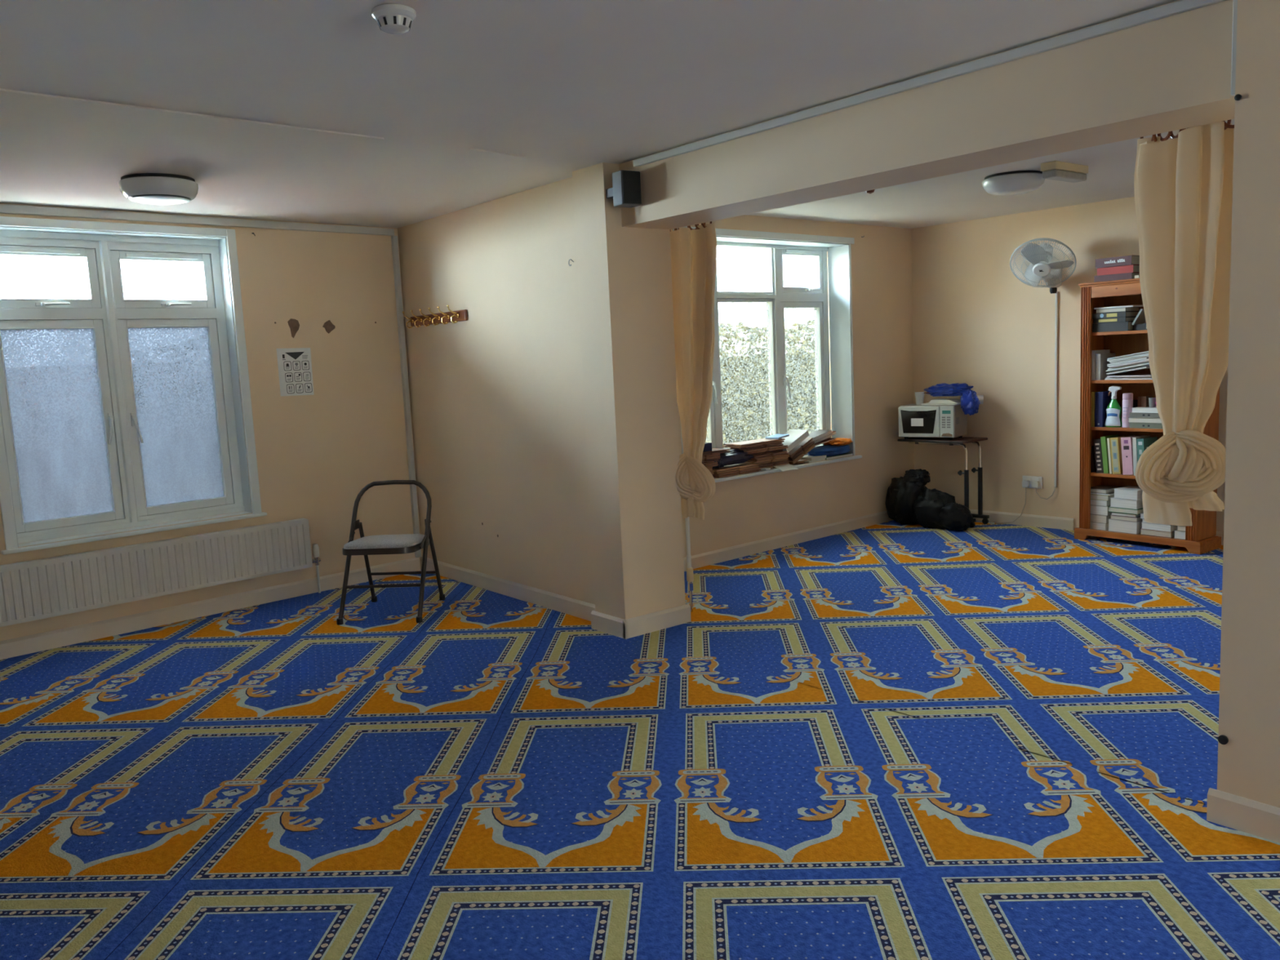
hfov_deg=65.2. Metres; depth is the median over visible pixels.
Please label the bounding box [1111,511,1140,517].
book
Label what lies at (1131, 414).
book
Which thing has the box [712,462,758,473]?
book stand
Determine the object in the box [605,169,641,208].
speaker
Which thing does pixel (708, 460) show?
book stand
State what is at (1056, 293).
trim
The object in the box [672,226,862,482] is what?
window
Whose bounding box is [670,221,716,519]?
curtain
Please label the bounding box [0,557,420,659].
baseboard
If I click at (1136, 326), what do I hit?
book
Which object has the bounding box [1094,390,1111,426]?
book
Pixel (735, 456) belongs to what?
cloth
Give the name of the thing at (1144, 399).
book
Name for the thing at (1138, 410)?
book
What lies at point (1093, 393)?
book
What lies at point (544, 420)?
wall
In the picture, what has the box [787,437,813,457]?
book
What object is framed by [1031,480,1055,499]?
plug
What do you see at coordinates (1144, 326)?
box
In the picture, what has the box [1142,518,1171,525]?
book
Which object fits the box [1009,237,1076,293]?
wall fan
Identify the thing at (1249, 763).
wall pier
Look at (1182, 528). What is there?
book
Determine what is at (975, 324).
wall
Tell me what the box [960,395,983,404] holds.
paper roll
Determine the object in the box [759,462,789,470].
book stand
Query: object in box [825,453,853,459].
booklet
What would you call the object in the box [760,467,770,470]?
booklet
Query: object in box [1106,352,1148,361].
magazine
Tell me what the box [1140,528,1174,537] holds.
book
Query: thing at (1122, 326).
book
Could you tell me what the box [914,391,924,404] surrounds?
plastic cup
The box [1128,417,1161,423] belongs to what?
book
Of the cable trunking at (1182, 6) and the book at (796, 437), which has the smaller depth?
the cable trunking at (1182, 6)
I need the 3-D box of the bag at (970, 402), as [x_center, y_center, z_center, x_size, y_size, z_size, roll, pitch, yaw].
[2.345,-0.607,7.486,0.441,0.239,0.222,3,9,38]
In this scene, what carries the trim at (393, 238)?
attached to the wall at (332, 295)
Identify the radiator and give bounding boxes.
[0,518,320,626]
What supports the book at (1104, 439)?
on the bookcase
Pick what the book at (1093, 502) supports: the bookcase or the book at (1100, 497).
the book at (1100, 497)
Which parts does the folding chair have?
leg, leg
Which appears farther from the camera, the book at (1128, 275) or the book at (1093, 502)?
the book at (1093, 502)
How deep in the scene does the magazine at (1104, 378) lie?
6.47 m
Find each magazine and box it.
[1104,377,1152,379]
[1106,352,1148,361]
[1106,356,1148,365]
[1106,358,1148,367]
[1106,361,1149,369]
[1106,363,1149,371]
[1106,365,1150,374]
[1106,373,1151,377]
[1106,376,1151,377]
[1107,351,1148,359]
[1108,354,1148,362]
[1108,360,1148,368]
[1109,364,1149,372]
[1110,355,1148,363]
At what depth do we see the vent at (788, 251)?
7.26 m
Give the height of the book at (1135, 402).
0.170 m
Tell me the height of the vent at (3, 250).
0.024 m
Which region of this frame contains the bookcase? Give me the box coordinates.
[1074,278,1221,554]
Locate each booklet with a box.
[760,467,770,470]
[764,434,789,439]
[800,455,826,460]
[804,457,825,462]
[807,429,831,441]
[813,434,831,444]
[814,437,835,446]
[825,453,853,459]
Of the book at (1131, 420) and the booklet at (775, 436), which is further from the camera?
the booklet at (775, 436)
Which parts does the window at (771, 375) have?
pane, sash, handle, sash, pane, sash, frame, handle, sill, sash, pane, sash, handle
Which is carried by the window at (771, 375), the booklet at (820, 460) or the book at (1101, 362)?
the booklet at (820, 460)
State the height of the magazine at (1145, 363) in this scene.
0.057 m
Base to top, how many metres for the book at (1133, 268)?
0.048 m
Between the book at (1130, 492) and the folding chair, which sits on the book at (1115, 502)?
the book at (1130, 492)
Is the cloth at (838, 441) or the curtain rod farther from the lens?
the cloth at (838, 441)
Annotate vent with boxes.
[0,246,80,254]
[125,253,198,259]
[785,248,817,254]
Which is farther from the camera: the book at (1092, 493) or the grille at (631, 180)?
the book at (1092, 493)
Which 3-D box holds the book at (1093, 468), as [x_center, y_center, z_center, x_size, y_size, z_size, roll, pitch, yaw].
[3.103,-0.148,6.780,0.170,0.177,0.051,-8,9,-36]
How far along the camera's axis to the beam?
3.30 m
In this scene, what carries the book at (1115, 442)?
on the bookcase
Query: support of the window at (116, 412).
in the wall at (332, 295)
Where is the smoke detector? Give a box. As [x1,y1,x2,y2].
[371,3,416,34]
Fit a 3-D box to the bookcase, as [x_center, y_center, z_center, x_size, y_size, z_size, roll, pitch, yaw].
[3.288,-0.435,6.486,0.287,1.717,0.825,-8,9,-36]
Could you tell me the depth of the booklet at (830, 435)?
7.38 m
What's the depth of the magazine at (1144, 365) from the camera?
6.46 m
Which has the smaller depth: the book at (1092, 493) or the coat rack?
the coat rack
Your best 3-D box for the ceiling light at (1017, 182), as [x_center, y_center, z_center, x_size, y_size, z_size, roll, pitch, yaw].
[2.050,-1.620,5.491,0.326,0.102,0.326,-8,9,-38]
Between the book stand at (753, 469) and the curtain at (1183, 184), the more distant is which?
the book stand at (753, 469)
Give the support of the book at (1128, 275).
on the bookcase
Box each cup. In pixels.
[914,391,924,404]
[1148,397,1155,407]
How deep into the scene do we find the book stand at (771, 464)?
6.93 m
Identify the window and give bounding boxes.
[0,216,266,555]
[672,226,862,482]
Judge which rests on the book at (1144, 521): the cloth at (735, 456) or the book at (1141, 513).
the book at (1141, 513)
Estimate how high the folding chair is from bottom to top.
0.734 m
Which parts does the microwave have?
door, control panel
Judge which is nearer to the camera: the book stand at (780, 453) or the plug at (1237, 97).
the plug at (1237, 97)
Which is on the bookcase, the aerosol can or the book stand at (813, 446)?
the aerosol can
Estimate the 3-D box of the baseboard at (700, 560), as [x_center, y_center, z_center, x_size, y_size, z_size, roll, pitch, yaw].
[0.972,0.433,6.995,3.340,0.085,0.014,-9,9,-41]
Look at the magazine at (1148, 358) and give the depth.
6.46 m
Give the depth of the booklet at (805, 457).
7.25 m
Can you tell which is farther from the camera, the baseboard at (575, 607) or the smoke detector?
the baseboard at (575, 607)
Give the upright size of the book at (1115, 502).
0.061 m
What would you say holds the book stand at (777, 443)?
on the book stand at (765, 449)
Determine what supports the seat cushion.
on the folding chair
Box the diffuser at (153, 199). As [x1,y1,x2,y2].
[128,194,191,204]
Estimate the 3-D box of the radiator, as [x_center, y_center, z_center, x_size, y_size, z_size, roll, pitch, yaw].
[-2.746,0.590,5.506,0.088,0.480,2.101,4,10,45]
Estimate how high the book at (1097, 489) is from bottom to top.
0.025 m
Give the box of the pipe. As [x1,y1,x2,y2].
[684,516,693,612]
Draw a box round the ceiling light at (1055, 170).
[1040,160,1088,182]
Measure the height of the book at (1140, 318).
0.118 m
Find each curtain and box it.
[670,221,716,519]
[1133,119,1234,525]
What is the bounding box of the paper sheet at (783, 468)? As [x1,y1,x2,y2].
[773,463,798,471]
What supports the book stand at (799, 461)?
on the window at (771, 375)
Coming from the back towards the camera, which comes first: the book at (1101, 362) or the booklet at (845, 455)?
the booklet at (845, 455)
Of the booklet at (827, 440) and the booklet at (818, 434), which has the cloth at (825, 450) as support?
the booklet at (827, 440)
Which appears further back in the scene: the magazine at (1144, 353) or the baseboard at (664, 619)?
the magazine at (1144, 353)
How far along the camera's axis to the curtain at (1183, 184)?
3.14 m
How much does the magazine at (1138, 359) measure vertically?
0.050 m
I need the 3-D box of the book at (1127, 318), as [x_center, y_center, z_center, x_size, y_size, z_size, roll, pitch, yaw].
[3.135,-1.052,6.575,0.191,0.028,0.215,-8,9,-36]
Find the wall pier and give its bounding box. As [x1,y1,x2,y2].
[1217,0,1279,807]
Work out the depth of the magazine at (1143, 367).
6.50 m
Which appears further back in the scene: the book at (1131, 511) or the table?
the table
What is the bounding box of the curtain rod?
[866,189,875,193]
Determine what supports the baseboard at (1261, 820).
attached to the wall pier
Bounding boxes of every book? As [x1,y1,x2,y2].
[702,442,711,452]
[781,429,808,453]
[1090,445,1096,472]
[1090,484,1120,493]
[1090,492,1114,495]
[1090,493,1114,500]
[1090,498,1111,506]
[1090,505,1111,515]
[1090,514,1111,524]
[1090,522,1108,530]
[1091,349,1110,380]
[1091,390,1107,426]
[1092,311,1139,319]
[1092,321,1139,332]
[1093,272,1139,282]
[1093,305,1143,309]
[1093,316,1135,323]
[1093,438,1103,472]
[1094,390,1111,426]
[1095,255,1139,268]
[1095,306,1139,313]
[1095,352,1115,380]
[1097,264,1139,275]
[1100,434,1118,473]
[1106,435,1119,473]
[1107,506,1143,515]
[1108,518,1142,533]
[1110,435,1132,474]
[1110,497,1142,509]
[1110,515,1142,521]
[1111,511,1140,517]
[1113,485,1142,500]
[1120,435,1144,475]
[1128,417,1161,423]
[1129,412,1159,417]
[1129,422,1163,428]
[1132,308,1146,324]
[1132,405,1158,413]
[1132,435,1150,475]
[1133,324,1143,330]
[1133,400,1137,407]
[1136,436,1157,462]
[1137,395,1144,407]
[1139,512,1144,519]
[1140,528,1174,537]
[1141,522,1177,532]
[1142,395,1152,407]
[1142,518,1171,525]
[1173,528,1185,539]
[1177,525,1185,531]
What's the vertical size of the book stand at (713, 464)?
0.025 m
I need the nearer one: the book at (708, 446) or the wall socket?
the book at (708, 446)
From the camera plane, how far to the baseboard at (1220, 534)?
6.42 m
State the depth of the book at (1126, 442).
6.52 m
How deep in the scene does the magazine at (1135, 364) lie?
6.47 m
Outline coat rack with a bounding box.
[402,304,467,328]
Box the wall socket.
[1022,475,1042,488]
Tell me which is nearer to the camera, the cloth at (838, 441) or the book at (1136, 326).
the book at (1136, 326)
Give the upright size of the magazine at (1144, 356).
0.050 m
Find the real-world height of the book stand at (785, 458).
0.020 m
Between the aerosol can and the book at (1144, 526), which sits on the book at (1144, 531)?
the book at (1144, 526)
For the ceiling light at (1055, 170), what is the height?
0.077 m
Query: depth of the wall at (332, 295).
6.22 m
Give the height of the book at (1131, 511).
0.033 m
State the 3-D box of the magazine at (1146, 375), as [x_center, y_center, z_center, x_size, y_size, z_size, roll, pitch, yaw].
[3.222,-0.679,6.503,0.170,0.008,0.288,-8,9,-35]
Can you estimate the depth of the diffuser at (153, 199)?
4.52 m
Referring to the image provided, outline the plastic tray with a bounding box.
[921,398,960,405]
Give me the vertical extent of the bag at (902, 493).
0.421 m
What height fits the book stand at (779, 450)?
0.021 m
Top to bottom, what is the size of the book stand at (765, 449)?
0.021 m
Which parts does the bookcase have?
fluted post, panel, shelf, shelf, shelf, shelf, panel, fluted post, panel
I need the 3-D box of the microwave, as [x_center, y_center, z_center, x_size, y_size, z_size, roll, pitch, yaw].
[2.219,-0.444,7.584,0.431,0.257,0.284,3,9,38]
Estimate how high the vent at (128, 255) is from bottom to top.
0.024 m
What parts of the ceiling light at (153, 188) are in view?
plate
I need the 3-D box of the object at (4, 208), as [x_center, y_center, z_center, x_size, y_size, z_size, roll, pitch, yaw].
[-3.973,-1.213,4.182,0.023,0.043,6.700,4,10,45]
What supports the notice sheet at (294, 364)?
attached to the wall at (332, 295)
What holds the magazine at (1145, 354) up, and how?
on the magazine at (1144, 356)
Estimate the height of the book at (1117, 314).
0.034 m
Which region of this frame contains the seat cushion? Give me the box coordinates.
[343,533,424,549]
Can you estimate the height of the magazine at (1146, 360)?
0.060 m
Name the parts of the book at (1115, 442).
spine panel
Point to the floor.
(891, 740)
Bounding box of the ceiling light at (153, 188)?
[118,173,198,204]
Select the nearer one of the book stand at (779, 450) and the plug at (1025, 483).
the book stand at (779, 450)
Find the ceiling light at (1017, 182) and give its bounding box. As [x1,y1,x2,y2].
[982,170,1044,195]
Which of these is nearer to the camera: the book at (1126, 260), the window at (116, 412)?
the window at (116, 412)
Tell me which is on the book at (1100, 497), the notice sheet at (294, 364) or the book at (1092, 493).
the book at (1092, 493)
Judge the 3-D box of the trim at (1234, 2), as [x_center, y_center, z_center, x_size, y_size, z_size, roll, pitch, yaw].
[1.579,-1.161,2.635,0.027,0.280,0.027,-8,9,-38]
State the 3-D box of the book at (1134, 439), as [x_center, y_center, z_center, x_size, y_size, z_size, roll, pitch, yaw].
[3.278,-0.162,6.532,0.180,0.249,0.037,-8,9,-36]
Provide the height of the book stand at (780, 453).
0.021 m
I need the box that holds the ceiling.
[0,0,1234,228]
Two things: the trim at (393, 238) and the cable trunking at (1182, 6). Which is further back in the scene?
the trim at (393, 238)
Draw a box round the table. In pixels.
[897,436,989,528]
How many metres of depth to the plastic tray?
7.45 m
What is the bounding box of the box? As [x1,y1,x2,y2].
[1142,323,1146,329]
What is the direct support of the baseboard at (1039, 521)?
attached to the wall at (975, 324)
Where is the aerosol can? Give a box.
[1122,393,1133,427]
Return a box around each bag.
[884,468,930,524]
[913,488,973,530]
[924,382,980,415]
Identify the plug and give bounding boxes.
[995,480,1029,524]
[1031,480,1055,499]
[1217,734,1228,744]
[1234,93,1241,100]
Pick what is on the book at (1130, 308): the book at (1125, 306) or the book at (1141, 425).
the book at (1125, 306)
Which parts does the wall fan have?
blade, blade, arm, pull knob, blade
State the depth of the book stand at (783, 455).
6.89 m
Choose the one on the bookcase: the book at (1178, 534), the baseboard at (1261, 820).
the book at (1178, 534)
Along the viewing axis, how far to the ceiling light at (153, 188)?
4.46 m
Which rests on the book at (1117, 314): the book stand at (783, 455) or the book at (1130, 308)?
the book at (1130, 308)
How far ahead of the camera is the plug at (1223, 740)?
2.78 m
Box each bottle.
[1104,386,1122,426]
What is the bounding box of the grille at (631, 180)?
[622,170,641,204]
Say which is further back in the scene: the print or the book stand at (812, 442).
the book stand at (812, 442)
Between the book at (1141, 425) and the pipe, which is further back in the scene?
the book at (1141, 425)
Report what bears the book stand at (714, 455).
on the book stand at (708, 460)
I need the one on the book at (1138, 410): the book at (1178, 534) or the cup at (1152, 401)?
the cup at (1152, 401)
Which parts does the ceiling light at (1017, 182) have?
plate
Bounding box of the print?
[282,351,312,393]
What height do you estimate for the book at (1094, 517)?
0.054 m
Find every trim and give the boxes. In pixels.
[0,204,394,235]
[391,235,421,557]
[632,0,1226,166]
[1053,291,1057,487]
[1231,0,1237,96]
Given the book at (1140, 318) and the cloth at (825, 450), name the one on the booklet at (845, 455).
the cloth at (825, 450)
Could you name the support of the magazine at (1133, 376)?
on the magazine at (1104, 378)
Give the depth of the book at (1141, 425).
6.41 m
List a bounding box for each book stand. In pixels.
[702,448,729,455]
[702,453,720,459]
[702,457,719,463]
[702,462,718,467]
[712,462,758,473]
[712,467,759,477]
[722,438,785,448]
[728,442,783,450]
[740,444,788,453]
[745,457,788,464]
[747,448,782,455]
[747,453,789,462]
[751,451,788,458]
[758,460,789,467]
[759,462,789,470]
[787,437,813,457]
[787,440,814,461]
[788,444,815,464]
[795,459,807,463]
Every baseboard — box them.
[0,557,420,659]
[419,555,595,621]
[591,604,691,639]
[683,511,893,571]
[968,509,1074,530]
[1206,787,1279,843]
[1216,531,1223,545]
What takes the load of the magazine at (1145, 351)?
on the magazine at (1144, 353)
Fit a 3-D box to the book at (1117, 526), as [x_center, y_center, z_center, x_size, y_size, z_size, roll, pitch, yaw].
[3.258,0.296,6.653,0.190,0.081,0.195,-8,9,-36]
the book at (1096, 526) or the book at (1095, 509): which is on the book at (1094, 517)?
the book at (1095, 509)
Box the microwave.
[897,403,967,439]
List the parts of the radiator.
casing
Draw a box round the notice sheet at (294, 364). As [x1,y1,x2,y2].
[276,347,314,395]
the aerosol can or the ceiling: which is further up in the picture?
the ceiling
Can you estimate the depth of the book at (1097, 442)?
6.68 m
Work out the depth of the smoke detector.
2.52 m
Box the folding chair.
[336,480,444,625]
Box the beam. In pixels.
[618,0,1235,229]
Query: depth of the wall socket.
7.32 m
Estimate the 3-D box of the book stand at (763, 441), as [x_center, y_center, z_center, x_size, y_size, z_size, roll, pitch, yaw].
[0.791,-0.257,6.916,0.470,0.022,0.160,-9,10,-42]
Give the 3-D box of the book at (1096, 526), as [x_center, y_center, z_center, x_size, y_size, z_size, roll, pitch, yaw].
[3.151,0.300,6.811,0.190,0.045,0.145,-8,9,-37]
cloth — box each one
[711,448,754,468]
[808,444,850,456]
[823,437,852,445]
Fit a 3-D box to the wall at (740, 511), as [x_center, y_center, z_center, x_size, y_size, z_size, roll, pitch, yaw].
[0.923,-0.745,7.093,3.730,2.600,0.340,-9,9,-41]
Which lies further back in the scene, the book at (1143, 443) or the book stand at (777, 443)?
the book stand at (777, 443)
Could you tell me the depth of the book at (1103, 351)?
6.64 m
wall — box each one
[0,203,422,640]
[397,162,685,619]
[670,214,914,557]
[911,196,1227,532]
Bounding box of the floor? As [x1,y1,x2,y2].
[0,520,1279,959]
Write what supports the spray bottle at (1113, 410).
on the bookcase
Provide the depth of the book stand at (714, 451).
6.56 m
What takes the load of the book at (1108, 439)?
on the bookcase
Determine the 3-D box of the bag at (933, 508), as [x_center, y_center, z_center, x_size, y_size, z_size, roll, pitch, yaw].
[2.247,0.212,7.423,0.238,0.296,0.508,-8,9,-38]
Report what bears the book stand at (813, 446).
on the book stand at (799, 461)
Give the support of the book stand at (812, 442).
on the book stand at (813, 446)
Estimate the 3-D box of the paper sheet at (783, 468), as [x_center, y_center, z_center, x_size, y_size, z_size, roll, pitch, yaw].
[1.011,-0.087,6.972,0.170,0.038,0.106,-9,9,-41]
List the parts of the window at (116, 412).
sash, handle, pane, sash, handle, sill, handle, sash, sash, pane, handle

